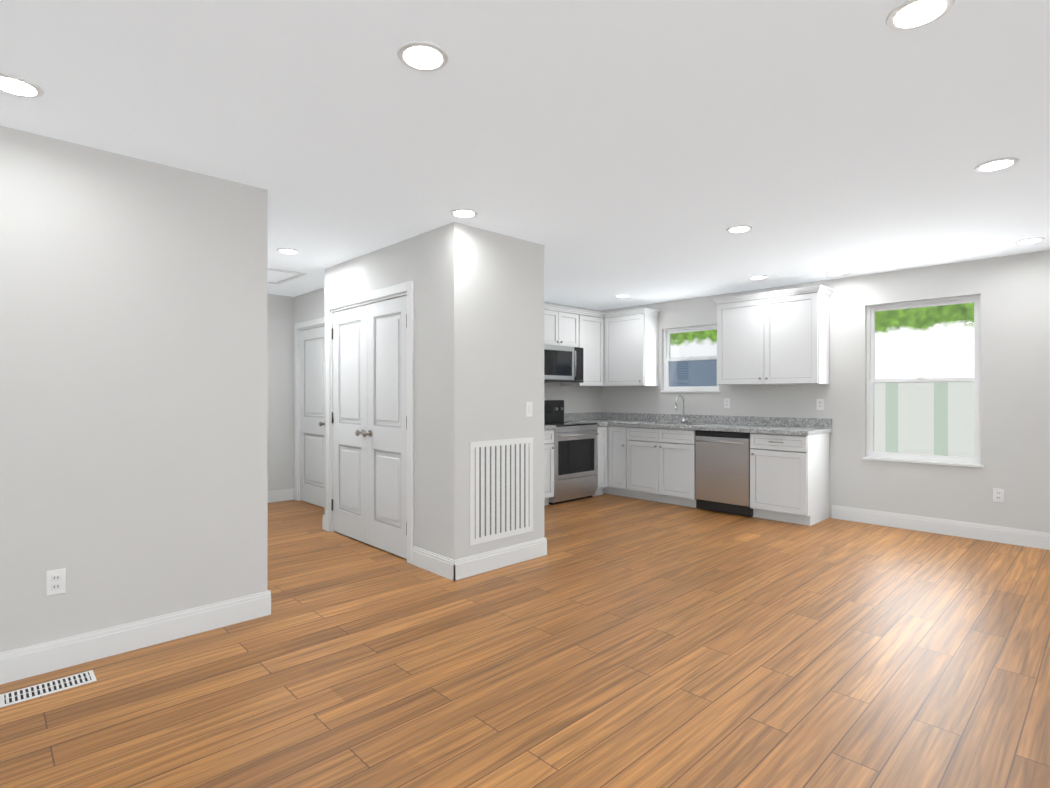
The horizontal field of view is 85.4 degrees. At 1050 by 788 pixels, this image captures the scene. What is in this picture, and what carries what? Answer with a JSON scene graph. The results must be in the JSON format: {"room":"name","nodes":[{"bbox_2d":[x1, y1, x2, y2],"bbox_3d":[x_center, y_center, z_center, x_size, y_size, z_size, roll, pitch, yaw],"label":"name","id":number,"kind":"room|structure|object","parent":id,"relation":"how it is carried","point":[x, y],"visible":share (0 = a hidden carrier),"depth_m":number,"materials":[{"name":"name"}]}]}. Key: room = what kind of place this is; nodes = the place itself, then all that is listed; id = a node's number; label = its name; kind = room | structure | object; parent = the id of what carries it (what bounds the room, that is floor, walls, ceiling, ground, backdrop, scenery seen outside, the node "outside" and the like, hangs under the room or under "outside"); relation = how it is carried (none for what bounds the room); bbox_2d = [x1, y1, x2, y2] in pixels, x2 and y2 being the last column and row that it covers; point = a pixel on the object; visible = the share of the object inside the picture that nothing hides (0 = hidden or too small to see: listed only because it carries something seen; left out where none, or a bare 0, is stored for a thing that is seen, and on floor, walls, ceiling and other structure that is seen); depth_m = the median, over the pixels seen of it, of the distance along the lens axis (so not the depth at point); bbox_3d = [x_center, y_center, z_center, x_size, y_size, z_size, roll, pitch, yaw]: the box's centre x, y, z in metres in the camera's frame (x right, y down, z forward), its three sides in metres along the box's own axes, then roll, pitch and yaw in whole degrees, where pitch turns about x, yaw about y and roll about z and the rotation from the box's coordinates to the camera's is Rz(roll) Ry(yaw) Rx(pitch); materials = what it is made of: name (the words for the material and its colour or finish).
{"room":"open-plan living room","nodes":[
{"label":"open-plan living room","id":0,"kind":"room"},
{"bbox_2d":[0,125,267,651],"bbox_3d":[-2.987,0.045,1.907,4.060,2.440,0.120,0,0,-44],"label":"wall","id":1,"kind":"structure","parent":0,"point":[133,389],"depth_m":2.80,"materials":[{"name":"paint"}]},
{"bbox_2d":[46,568,65,595],"bbox_3d":[-2.156,0.865,2.614,0.070,0.114,0.007,0,0,-44],"label":"electrical outlet","id":2,"kind":"object","parent":1,"relation":"attached to","point":[55,582],"visible":1,"depth_m":2.61,"materials":[{"name":"white plastic"}]},
{"bbox_2d":[0,590,270,684],"bbox_3d":[-2.935,1.197,1.863,4.075,0.135,0.015,0,0,-44],"label":"baseboard","id":3,"kind":"structure","parent":1,"relation":"attached to","point":[35,659],"depth_m":2.79,"materials":[{"name":"white wood"}]},
{"bbox_2d":[268,294,293,490],"bbox_3d":[-3.378,0.048,6.364,1.780,2.440,0.120,0,0,-44],"label":"wall","id":4,"kind":"structure","parent":0,"point":[280,392],"depth_m":6.74,"materials":[{"name":"paint"}]},
{"bbox_2d":[268,488,293,502],"bbox_3d":[-3.331,1.201,6.315,1.540,0.135,0.015,0,0,-44],"label":"baseboard","id":5,"kind":"structure","parent":4,"relation":"attached to","point":[280,495],"depth_m":6.72,"materials":[{"name":"white wood"}]},
{"bbox_2d":[294,287,324,487],"bbox_3d":[-2.142,0.048,6.274,0.120,2.440,1.720,0,0,-44],"label":"wall","id":6,"kind":"structure","parent":0,"point":[308,306],"depth_m":6.60,"materials":[{"name":"paint"}]},
{"bbox_2d":[294,317,324,500],"bbox_3d":[-2.384,0.213,6.513,0.138,2.110,0.940,0,0,-44],"label":"door frame","id":7,"kind":"structure","parent":6,"relation":"attached to","point":[313,323],"depth_m":6.76,"materials":[{"name":"white wood"}]},
{"bbox_2d":[300,326,324,507],"bbox_3d":[-2.426,0.253,6.472,0.109,2.006,0.758,0,0,-44],"label":"hall door","id":8,"kind":"structure","parent":6,"relation":"in","point":[312,415],"depth_m":6.51,"materials":[{"name":"grey wood"}]},
{"bbox_2d":[325,222,467,559],"bbox_3d":[-1.138,0.047,4.646,0.120,2.440,2.020,0,0,-44],"label":"wall","id":9,"kind":"structure","parent":0,"point":[432,264],"depth_m":4.03,"materials":[{"name":"paint"}]},
{"bbox_2d":[322,515,325,529],"bbox_3d":[-1.869,1.200,5.312,0.015,0.135,0.075,0,0,-44],"label":"baseboard","id":10,"kind":"structure","parent":9,"relation":"attached to","point":[324,522],"depth_m":5.31,"materials":[{"name":"white wood"}]},
{"bbox_2d":[331,295,406,558],"bbox_3d":[-1.339,0.252,4.758,0.109,2.006,1.286,0,0,-44],"label":"closet door","id":11,"kind":"structure","parent":9,"relation":"in","point":[369,499],"depth_m":4.72,"materials":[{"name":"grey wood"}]},
{"bbox_2d":[326,281,413,563],"bbox_3d":[-1.296,0.212,4.799,0.138,2.110,1.460,0,0,-44],"label":"door frame","id":12,"kind":"structure","parent":9,"relation":"attached to","point":[402,289],"depth_m":4.49,"materials":[{"name":"white wood"}]},
{"bbox_2d":[412,546,454,580],"bbox_3d":[-0.656,1.199,4.044,0.015,0.135,0.515,0,0,-44],"label":"baseboard","id":13,"kind":"structure","parent":9,"relation":"attached to","point":[440,565],"depth_m":4.03,"materials":[{"name":"white wood"}]},
{"bbox_2d":[468,226,543,555],"bbox_3d":[-0.163,0.047,4.264,0.760,2.440,0.120,0,0,-44],"label":"wall","id":14,"kind":"structure","parent":0,"point":[505,328],"depth_m":4.21,"materials":[{"name":"paint"}]},
{"bbox_2d":[452,537,546,579],"bbox_3d":[-0.160,1.199,4.173,0.910,0.135,0.015,0,0,-44],"label":"baseboard","id":15,"kind":"structure","parent":14,"relation":"attached to","point":[472,565],"depth_m":4.13,"materials":[{"name":"white wood"}]},
{"bbox_2d":[470,438,532,545],"bbox_3d":[-0.161,0.697,4.179,0.615,0.720,0.006,0,0,-44],"label":"air vent","id":16,"kind":"object","parent":14,"relation":"in","point":[501,488],"visible":1,"depth_m":4.16,"materials":[{"name":"white metal"}]},
{"bbox_2d":[526,402,531,416],"bbox_3d":[0.033,0.117,4.363,0.070,0.114,0.008,0,0,-44],"label":"light switch","id":17,"kind":"object","parent":14,"relation":"attached to","point":[528,409],"visible":1,"depth_m":4.36,"materials":[{"name":"white plastic"}]},
{"bbox_2d":[0,493,1049,787],"bbox_3d":[-0.225,1.295,2.709,9.400,0.060,9.760,0,0,-44],"label":"floor","id":18,"kind":"structure","parent":0,"point":[610,641],"depth_m":2.58,"materials":[{"name":"brown wood"}]},
{"bbox_2d":[0,670,96,707],"bbox_3d":[-2.047,1.262,2.446,0.315,0.006,0.130,0,0,-44],"label":"floor vent","id":19,"kind":"object","parent":18,"relation":"in","point":[35,691],"visible":1,"depth_m":2.44,"materials":[{"name":"white metal"}]},
{"bbox_2d":[544,429,553,505],"bbox_3d":[-0.120,0.831,6.436,0.667,0.874,0.618,0,0,-44],"label":"base cabinet","id":20,"kind":"object","parent":18,"relation":"on","point":[548,433],"depth_m":6.39,"materials":[{"name":"grey wood"}]},
{"bbox_2d":[544,425,555,429],"bbox_3d":[-0.111,0.323,6.428,0.667,0.140,0.643,0,0,-44],"label":"countertop","id":21,"kind":"structure","parent":20,"relation":"on","point":[545,426],"depth_m":6.37,"materials":[{"name":"stone"}]},
{"bbox_2d":[544,400,598,504],"bbox_3d":[0.420,0.674,6.909,0.760,1.190,0.677,0,0,-44],"label":"stove","id":22,"kind":"object","parent":18,"relation":"on","point":[575,459],"visible":0.56,"depth_m":6.72,"materials":[{"name":"silver metal"}]},
{"bbox_2d":[592,426,607,495],"bbox_3d":[0.779,0.832,7.250,0.226,0.874,0.685,0,0,-44],"label":"base cabinet","id":23,"kind":"object","parent":18,"relation":"on","point":[602,439],"depth_m":7.06,"materials":[{"name":"grey wood"}]},
{"bbox_2d":[608,426,659,497],"bbox_3d":[1.358,0.832,7.188,0.675,0.874,0.377,0,0,-44],"label":"base cabinet","id":24,"kind":"object","parent":18,"relation":"on","point":[622,440],"depth_m":6.94,"materials":[{"name":"grey wood"}]},
{"bbox_2d":[564,413,607,425],"bbox_3d":[0.746,0.324,7.237,0.157,0.140,0.660,0,0,-44],"label":"countertop","id":25,"kind":"structure","parent":24,"relation":"on","point":[601,419],"depth_m":7.60,"materials":[{"name":"stone"}]},
{"bbox_2d":[636,438,695,507],"bbox_3d":[1.759,0.928,6.782,0.424,0.680,0.764,0,0,-44],"label":"base cabinet","id":26,"kind":"object","parent":18,"relation":"on","point":[665,470],"depth_m":6.53,"materials":[{"name":"grey wood"}]},
{"bbox_2d":[750,433,829,525],"bbox_3d":[2.707,0.831,5.819,0.618,0.874,0.557,0,0,-44],"label":"base cabinet","id":27,"kind":"object","parent":18,"relation":"on","point":[789,478],"depth_m":5.61,"materials":[{"name":"grey wood"}]},
{"bbox_2d":[589,412,831,435],"bbox_3d":[1.857,0.413,6.671,0.668,0.320,3.013,0,0,-44],"label":"countertop","id":28,"kind":"structure","parent":27,"relation":"on","point":[787,425],"depth_m":6.38,"materials":[{"name":"stone"}]},
{"bbox_2d":[675,395,689,422],"bbox_3d":[1.901,0.180,6.880,0.208,0.345,0.104,0,0,-44],"label":"faucet","id":29,"kind":"object","parent":28,"relation":"on","point":[683,418],"visible":0.98,"depth_m":6.93,"materials":[{"name":"silver metal"}]},
{"bbox_2d":[695,430,752,515],"bbox_3d":[2.270,0.827,6.213,0.629,0.859,0.608,0,0,-44],"label":"dishwasher","id":30,"kind":"object","parent":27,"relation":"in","point":[722,471],"visible":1,"depth_m":6.02,"materials":[{"name":"silver metal"}]},
{"bbox_2d":[0,0,1049,310],"bbox_3d":[-0.225,-1.205,2.711,9.400,0.060,9.760,0,0,-44],"label":"ceiling","id":31,"kind":"structure","parent":0,"point":[638,152],"depth_m":2.46,"materials":[{"name":"paint"}]},
{"bbox_2d":[0,72,43,97],"bbox_3d":[-1.942,-1.171,2.161,0.176,0.008,0.176,0,0,-44],"label":"recessed light","id":32,"kind":"object","parent":31,"relation":"in","point":[16,85],"visible":1,"depth_m":2.17,"materials":[{"name":"white plastic"}]},
{"bbox_2d":[268,268,305,284],"bbox_3d":[-2.618,-1.164,5.528,0.700,0.014,0.700,0,0,-44],"label":"attic hatch","id":33,"kind":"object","parent":31,"relation":"attached to","point":[277,276],"depth_m":5.60,"materials":[{"name":"paint"}]},
{"bbox_2d":[277,248,299,253],"bbox_3d":[-1.937,-1.169,4.657,0.176,0.008,0.176,0,0,-44],"label":"recessed light","id":34,"kind":"object","parent":31,"relation":"in","point":[287,250],"visible":0.98,"depth_m":4.65,"materials":[{"name":"white plastic"}]},
{"bbox_2d":[397,41,448,71],"bbox_3d":[-0.354,-1.171,1.978,0.176,0.008,0.176,0,0,-44],"label":"recessed light","id":35,"kind":"object","parent":31,"relation":"in","point":[425,56],"visible":1,"depth_m":1.97,"materials":[{"name":"white plastic"}]},
{"bbox_2d":[450,208,477,217],"bbox_3d":[-0.395,-1.169,3.683,0.176,0.008,0.176,0,0,-44],"label":"recessed light","id":36,"kind":"object","parent":31,"relation":"in","point":[463,213],"visible":0.98,"depth_m":3.67,"materials":[{"name":"white plastic"}]},
{"bbox_2d":[615,295,629,297],"bbox_3d":[1.165,-1.167,6.783,0.176,0.008,0.176,0,0,-44],"label":"recessed light","id":37,"kind":"object","parent":31,"relation":"in","point":[621,296],"visible":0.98,"depth_m":6.78,"materials":[{"name":"white plastic"}]},
{"bbox_2d":[726,225,752,232],"bbox_3d":[1.522,-1.169,4.038,0.176,0.008,0.176,0,0,-44],"label":"recessed light","id":38,"kind":"object","parent":31,"relation":"in","point":[739,228],"visible":0.96,"depth_m":4.03,"materials":[{"name":"white plastic"}]},
{"bbox_2d":[749,275,767,278],"bbox_3d":[2.337,-1.168,5.703,0.176,0.008,0.176,0,0,-44],"label":"recessed light","id":39,"kind":"object","parent":31,"relation":"in","point":[758,277],"visible":1,"depth_m":5.68,"materials":[{"name":"white plastic"}]},
{"bbox_2d":[826,271,845,274],"bbox_3d":[3.004,-1.168,5.498,0.176,0.008,0.176,0,0,-44],"label":"recessed light","id":40,"kind":"object","parent":31,"relation":"in","point":[835,273],"visible":0.96,"depth_m":5.49,"materials":[{"name":"white plastic"}]},
{"bbox_2d":[886,0,954,30],"bbox_3d":[1.211,-1.171,1.746,0.176,0.008,0.176,0,0,-44],"label":"recessed light","id":41,"kind":"object","parent":31,"relation":"in","point":[906,15],"visible":1,"depth_m":1.74,"materials":[{"name":"white plastic"}]},
{"bbox_2d":[975,157,1018,171],"bbox_3d":[2.410,-1.170,2.908,0.176,0.008,0.176,0,0,-44],"label":"recessed light","id":42,"kind":"object","parent":31,"relation":"in","point":[996,164],"visible":0.98,"depth_m":2.89,"materials":[{"name":"white plastic"}]},
{"bbox_2d":[1014,237,1044,243],"bbox_3d":[3.856,-1.169,4.348,0.176,0.008,0.176,0,0,-44],"label":"recessed light","id":43,"kind":"object","parent":31,"relation":"in","point":[1030,240],"visible":1,"depth_m":4.32,"materials":[{"name":"white plastic"}]},
{"bbox_2d":[544,302,599,412],"bbox_3d":[-0.368,0.049,6.705,3.840,2.440,0.110,0,0,-44],"label":"wall","id":44,"kind":"structure","parent":0,"point":[576,399],"depth_m":7.63,"materials":[{"name":"paint"}]},
{"bbox_2d":[544,305,563,345],"bbox_3d":[0.178,-0.806,6.925,0.432,0.445,0.324,0,0,-44],"label":"upper cabinet","id":45,"kind":"object","parent":44,"relation":"attached to","point":[553,318],"depth_m":6.87,"materials":[{"name":"grey wood"}]},
{"bbox_2d":[544,345,582,382],"bbox_3d":[0.337,-0.360,6.996,0.756,0.438,0.440,0,0,-44],"label":"microwave","id":46,"kind":"object","parent":45,"relation":"attached to","point":[563,364],"visible":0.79,"depth_m":6.87,"materials":[{"name":"silver metal"}]},
{"bbox_2d":[564,309,579,347],"bbox_3d":[0.415,-0.806,7.152,0.432,0.445,0.324,0,0,-44],"label":"upper cabinet","id":47,"kind":"object","parent":44,"relation":"attached to","point":[571,316],"depth_m":7.10,"materials":[{"name":"grey wood"}]},
{"bbox_2d":[560,309,603,386],"bbox_3d":[0.783,-0.565,7.461,0.519,0.927,0.388,0,0,-44],"label":"upper cabinet","id":48,"kind":"object","parent":44,"relation":"attached to","point":[591,324],"depth_m":7.38,"materials":[{"name":"grey wood"}]},
{"bbox_2d":[600,250,1049,532],"bbox_3d":[3.763,0.047,5.254,0.120,2.440,7.920,0,0,-44],"label":"wall","id":49,"kind":"structure","parent":0,"point":[1013,291],"depth_m":5.20,"materials":[{"name":"paint"}]},
{"bbox_2d":[604,309,659,386],"bbox_3d":[1.350,-0.565,7.404,0.388,0.927,0.643,0,0,-44],"label":"upper cabinet","id":50,"kind":"object","parent":49,"relation":"attached to","point":[630,338],"depth_m":7.26,"materials":[{"name":"grey wood"}]},
{"bbox_2d":[660,324,720,392],"bbox_3d":[2.055,-0.424,7.025,0.138,0.815,0.820,0,0,-44],"label":"kitchen window","id":51,"kind":"structure","parent":49,"relation":"in","point":[691,389],"depth_m":7.09,"materials":[{"name":"white plastic"}]},
{"bbox_2d":[724,398,729,407],"bbox_3d":[2.354,0.108,6.633,0.007,0.114,0.070,0,0,-44],"label":"electrical outlet","id":52,"kind":"object","parent":49,"relation":"attached to","point":[726,402],"visible":1,"depth_m":6.63,"materials":[{"name":"white plastic"}]},
{"bbox_2d":[716,293,771,384],"bbox_3d":[2.471,-0.566,6.280,0.324,0.927,0.593,0,0,-44],"label":"upper cabinet","id":53,"kind":"object","parent":49,"relation":"attached to","point":[744,324],"depth_m":6.15,"materials":[{"name":"grey wood"}]},
{"bbox_2d":[772,289,830,384],"bbox_3d":[2.801,-0.566,5.935,0.324,0.927,0.592,0,0,-44],"label":"upper cabinet","id":54,"kind":"object","parent":49,"relation":"attached to","point":[779,337],"depth_m":5.76,"materials":[{"name":"grey wood"}]},
{"bbox_2d":[817,399,823,409],"bbox_3d":[3.060,0.108,5.896,0.007,0.114,0.070,0,0,-44],"label":"electrical outlet","id":55,"kind":"object","parent":49,"relation":"attached to","point":[820,404],"visible":1,"depth_m":5.89,"materials":[{"name":"white plastic"}]},
{"bbox_2d":[863,295,983,467],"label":"window","id":56,"kind":"structure","parent":49,"relation":"in","point":[938,459],"depth_m":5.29,"materials":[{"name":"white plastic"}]},
{"bbox_2d":[832,505,1049,549],"bbox_3d":[4.753,1.199,4.121,0.015,0.135,4.675,0,0,-44],"label":"baseboard","id":57,"kind":"structure","parent":49,"relation":"attached to","point":[1026,538],"depth_m":5.11,"materials":[{"name":"white wood"}]},
{"bbox_2d":[993,488,1003,502],"bbox_3d":[4.049,0.867,4.863,0.007,0.114,0.070,0,0,-44],"label":"electrical outlet","id":58,"kind":"object","parent":49,"relation":"attached to","point":[998,495],"visible":1,"depth_m":4.86,"materials":[{"name":"white plastic"}]},
{"label":"outside","id":59,"kind":"structure","parent":0,"visible":0},
{"bbox_2d":[669,330,716,386],"bbox_3d":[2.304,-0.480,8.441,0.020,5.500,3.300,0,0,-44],"label":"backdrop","id":60,"kind":"structure","parent":59,"point":[682,366],"depth_m":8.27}
]}

